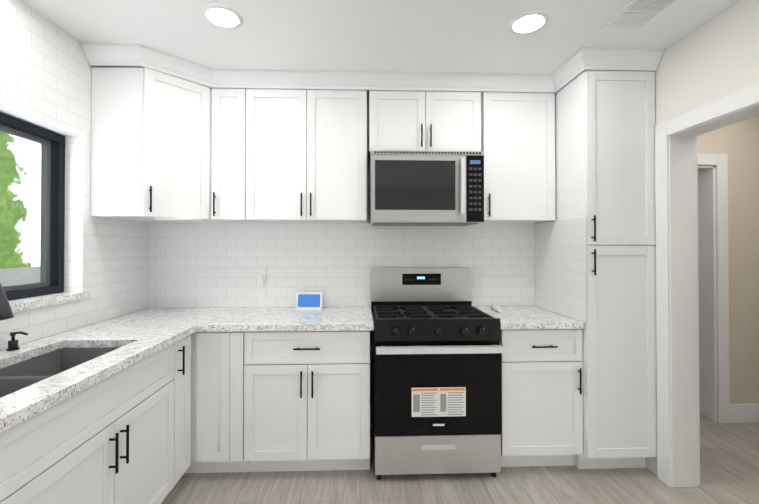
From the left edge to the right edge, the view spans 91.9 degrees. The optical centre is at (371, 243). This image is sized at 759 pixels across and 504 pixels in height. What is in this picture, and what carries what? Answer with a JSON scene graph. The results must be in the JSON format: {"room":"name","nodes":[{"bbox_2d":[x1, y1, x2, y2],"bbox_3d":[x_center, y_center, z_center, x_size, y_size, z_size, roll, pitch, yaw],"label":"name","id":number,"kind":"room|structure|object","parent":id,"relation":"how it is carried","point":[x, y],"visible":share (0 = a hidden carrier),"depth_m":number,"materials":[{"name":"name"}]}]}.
{"room":"kitchen","nodes":[
{"label":"kitchen","id":0,"kind":"room"},
{"bbox_2d":[0,0,147,350],"bbox_3d":[-1.754,0.115,0.041,0.220,2.630,5.600,0,-1,-2],"label":"tiled wall","id":1,"kind":"structure","parent":0,"point":[45,75],"depth_m":2.14,"materials":[{"name":"tile"}]},
{"bbox_2d":[0,112,64,300],"bbox_3d":[-1.841,-0.181,1.406,0.095,0.924,1.530,0,-1,-2],"label":"window","id":2,"kind":"structure","parent":1,"relation":"in","point":[52,215],"depth_m":2.04,"materials":[{"name":"grey"}]},
{"bbox_2d":[9,291,89,311],"bbox_3d":[-1.736,0.299,1.405,0.137,0.035,1.590,0,-1,-2],"label":"window sill","id":3,"kind":"structure","parent":1,"relation":"attached to","point":[30,302],"depth_m":1.92,"materials":[{"name":"white stone"}]},
{"bbox_2d":[91,67,225,222],"bbox_3d":[-1.421,-0.614,2.546,0.606,0.926,0.624,0,-1,-2],"label":"upper cabinet","id":4,"kind":"object","parent":1,"relation":"attached to","point":[151,137],"visible":1,"depth_m":2.27,"materials":[{"name":"white wood"}]},
{"bbox_2d":[81,43,664,92],"bbox_3d":[0.028,-1.129,2.376,3.491,0.100,0.412,0,-1,-2],"label":"crown molding","id":5,"kind":"structure","parent":1,"relation":"attached to","point":[576,64],"depth_m":2.50,"materials":[{"name":"white wood"}]},
{"bbox_2d":[23,0,740,94],"bbox_3d":[0.823,-1.208,1.338,5.616,0.040,8.400,0,-1,-2],"label":"ceiling","id":6,"kind":"structure","parent":0,"point":[462,36],"depth_m":2.05,"materials":[{"name":"white paint"}]},
{"bbox_2d":[202,4,242,28],"bbox_3d":[-0.779,-1.180,1.915,0.200,0.006,0.200,0,-1,-2],"label":"recessed light","id":7,"kind":"object","parent":6,"relation":"in","point":[222,16],"visible":1,"depth_m":1.90,"materials":[{"name":"white plastic"}]},
{"bbox_2d":[509,11,548,34],"bbox_3d":[0.840,-1.179,1.969,0.200,0.006,0.200,0,-1,-2],"label":"recessed light","id":8,"kind":"object","parent":6,"relation":"in","point":[528,22],"visible":1,"depth_m":1.96,"materials":[{"name":"white plastic"}]},
{"bbox_2d":[602,0,679,29],"bbox_3d":[1.378,-1.180,1.814,0.225,0.007,0.395,0,-1,-2],"label":"ceiling vent","id":9,"kind":"object","parent":6,"relation":"in","point":[638,14],"visible":1,"depth_m":1.88,"materials":[{"name":"white metal"}]},
{"bbox_2d":[148,95,758,427],"bbox_3d":[0.768,0.142,2.995,5.616,2.630,0.140,0,-1,-2],"label":"wall","id":10,"kind":"structure","parent":0,"point":[203,265],"depth_m":2.90,"materials":[{"name":"tile"}]},
{"bbox_2d":[211,88,256,222],"bbox_3d":[-1.002,-0.619,2.690,0.235,0.914,0.364,0,-1,-2],"label":"upper cabinet","id":11,"kind":"object","parent":10,"relation":"attached to","point":[228,175],"visible":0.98,"depth_m":2.55,"materials":[{"name":"white wood"}]},
{"bbox_2d":[257,268,294,308],"bbox_3d":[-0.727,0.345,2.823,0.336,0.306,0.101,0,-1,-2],"label":"outlet","id":12,"kind":"object","parent":10,"relation":"attached to","point":[261,276],"visible":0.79,"depth_m":2.86,"materials":[{"name":"white plastic"}]},
{"bbox_2d":[246,89,366,222],"bbox_3d":[-0.461,-0.619,2.708,0.844,0.914,0.364,0,-1,-2],"label":"upper cabinet","id":13,"kind":"object","parent":10,"relation":"attached to","point":[306,156],"visible":1,"depth_m":2.57,"materials":[{"name":"white wood"}]},
{"bbox_2d":[368,91,480,161],"bbox_3d":[0.374,-0.862,2.737,0.800,0.428,0.364,0,-1,-2],"label":"upper cabinet","id":14,"kind":"object","parent":10,"relation":"attached to","point":[424,120],"visible":0.9,"depth_m":2.60,"materials":[{"name":"white wood"}]},
{"bbox_2d":[369,150,483,225],"bbox_3d":[0.376,-0.388,2.684,0.780,0.497,0.457,0,-1,-2],"label":"over-the-range microwave","id":15,"kind":"object","parent":14,"relation":"attached to","point":[422,188],"visible":1,"depth_m":2.51,"materials":[{"name":"silver metal"}]},
{"bbox_2d":[481,92,554,222],"bbox_3d":[1.046,-0.619,2.757,0.520,0.914,0.364,0,-1,-2],"label":"upper cabinet","id":16,"kind":"object","parent":10,"relation":"attached to","point":[518,139],"visible":0.94,"depth_m":2.62,"materials":[{"name":"white wood"}]},
{"bbox_2d":[698,154,729,422],"bbox_3d":[2.401,0.366,3.039,0.988,2.183,0.156,0,-1,-2],"label":"door frame","id":17,"kind":"structure","parent":10,"relation":"attached to","point":[712,248],"depth_m":3.00,"materials":[{"name":"white wood"}]},
{"bbox_2d":[161,415,758,503],"bbox_3d":[0.823,1.472,1.314,5.616,0.060,8.400,0,-1,-2],"label":"floor","id":18,"kind":"structure","parent":0,"point":[729,463],"depth_m":2.20,"materials":[{"name":"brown wood"}]},
{"bbox_2d":[0,343,174,503],"bbox_3d":[-1.357,0.984,1.456,0.664,0.918,1.078,0,-1,-2],"label":"base cabinet","id":19,"kind":"object","parent":18,"relation":"on","point":[109,440],"visible":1,"depth_m":1.45,"materials":[{"name":"white wood"}]},
{"bbox_2d":[0,308,223,432],"bbox_3d":[-1.359,0.506,1.475,0.660,0.038,2.748,0,-1,-2],"label":"countertop","id":20,"kind":"structure","parent":19,"relation":"on","point":[137,336],"depth_m":1.75,"materials":[{"name":"white stone"}]},
{"bbox_2d":[0,282,13,320],"bbox_3d":[-1.546,0.275,1.447,0.237,0.424,0.254,0,-1,-2],"label":"faucet","id":21,"kind":"object","parent":20,"relation":"on","point":[6,312],"visible":1,"depth_m":1.45,"materials":[{"name":"grey"}]},
{"bbox_2d":[6,331,27,350],"bbox_3d":[-1.630,0.447,1.688,0.087,0.084,0.046,0,-1,-2],"label":"soap dispenser","id":22,"kind":"object","parent":20,"relation":"on","point":[12,344],"visible":0.96,"depth_m":1.68,"materials":[{"name":"black"}]},
{"bbox_2d":[0,347,119,397],"bbox_3d":[-1.365,0.633,1.465,0.412,0.216,0.822,0,-1,-2],"label":"sink","id":23,"kind":"object","parent":20,"relation":"in","point":[22,374],"visible":0.15,"depth_m":1.74,"materials":[{"name":"silver metal"}]},
{"bbox_2d":[168,334,190,493],"bbox_3d":[-1.379,0.990,2.115,0.664,0.918,0.238,0,-1,-2],"label":"base cabinet","id":24,"kind":"object","parent":18,"relation":"on","point":[182,407],"visible":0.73,"depth_m":2.10,"materials":[{"name":"white wood"}]},
{"bbox_2d":[185,331,247,472],"bbox_3d":[-1.259,0.994,2.535,0.930,0.918,0.628,0,-1,-2],"label":"base cabinet","id":25,"kind":"object","parent":18,"relation":"on","point":[217,402],"visible":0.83,"depth_m":2.24,"materials":[{"name":"white wood"}]},
{"bbox_2d":[244,330,369,471],"bbox_3d":[-0.406,0.994,2.545,0.772,0.918,0.664,0,-1,-2],"label":"base cabinet","id":26,"kind":"object","parent":18,"relation":"on","point":[306,400],"visible":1,"depth_m":2.25,"materials":[{"name":"white wood"}]},
{"bbox_2d":[196,307,373,331],"bbox_3d":[-0.532,0.515,2.550,1.064,0.038,0.653,0,-1,-2],"label":"countertop","id":27,"kind":"structure","parent":26,"relation":"on","point":[237,318],"depth_m":2.39,"materials":[{"name":"white stone"}]},
{"bbox_2d":[296,292,322,309],"bbox_3d":[-0.475,0.436,2.784,0.195,0.124,0.075,0,-1,-2],"label":"smart display","id":28,"kind":"object","parent":27,"relation":"on","point":[309,300],"visible":1,"depth_m":2.76,"materials":[{"name":"blue glass"}]},
{"bbox_2d":[371,268,505,479],"bbox_3d":[0.394,0.822,2.525,0.778,1.262,0.755,0,-1,-2],"label":"gas range","id":29,"kind":"object","parent":18,"relation":"on","point":[437,349],"visible":1,"depth_m":2.23,"materials":[{"name":"black metal"}]},
{"bbox_2d":[499,329,582,466],"bbox_3d":[1.059,0.994,2.593,0.520,0.918,0.664,0,-1,-2],"label":"base cabinet","id":30,"kind":"object","parent":18,"relation":"on","point":[542,392],"visible":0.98,"depth_m":2.30,"materials":[{"name":"white wood"}]},
{"bbox_2d":[474,306,583,328],"bbox_3d":[1.048,0.516,2.603,0.526,0.038,0.653,0,-1,-2],"label":"countertop","id":31,"kind":"structure","parent":30,"relation":"on","point":[522,317],"depth_m":2.42,"materials":[{"name":"white stone"}]},
{"bbox_2d":[490,305,502,312],"bbox_3d":[0.916,0.479,2.697,0.036,0.036,0.140,0,-1,-6],"label":"paper roll","id":32,"kind":"object","parent":31,"relation":"on","point":[496,308],"visible":0.98,"depth_m":2.66,"materials":[{"name":"white paper"}]},
{"bbox_2d":[534,70,656,468],"bbox_3d":[1.540,0.188,2.596,0.453,2.530,0.704,0,-1,-2],"label":"pantry","id":33,"kind":"object","parent":18,"relation":"on","point":[595,256],"visible":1,"depth_m":2.29,"materials":[{"name":"painted wood"},{"name":"metal"}]},
{"bbox_2d":[646,0,758,474],"bbox_3d":[1.930,0.116,0.162,0.160,2.630,5.600,0,-1,-2],"label":"wall","id":34,"kind":"structure","parent":0,"point":[716,58],"depth_m":1.95,"materials":[{"name":"white paint"}]},
{"bbox_2d":[655,83,758,486],"bbox_3d":[1.877,0.353,1.769,0.192,2.185,1.026,0,-1,-2],"label":"door frame","id":35,"kind":"structure","parent":34,"relation":"attached to","point":[677,315],"depth_m":2.19,"materials":[{"name":"white"}]},
{"bbox_3d":[3.539,0.117,0.216,0.140,2.630,5.600,0,-1,-2],"label":"wall","id":36,"kind":"structure","parent":0,"visible":0},
{"bbox_2d":[730,404,758,422],"bbox_3d":[3.123,1.382,2.983,0.452,0.150,0.017,0,-1,-2],"label":"baseboard","id":37,"kind":"structure","parent":36,"relation":"attached to","point":[744,413],"depth_m":2.96,"materials":[{"name":"white wood"}]},
{"label":"outside","id":38,"kind":"structure","parent":0,"visible":0},
{"bbox_2d":[0,131,40,285],"bbox_3d":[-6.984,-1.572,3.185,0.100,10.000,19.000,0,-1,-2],"label":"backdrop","id":39,"kind":"structure","parent":38,"point":[21,217],"depth_m":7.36,"materials":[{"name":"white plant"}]}
]}

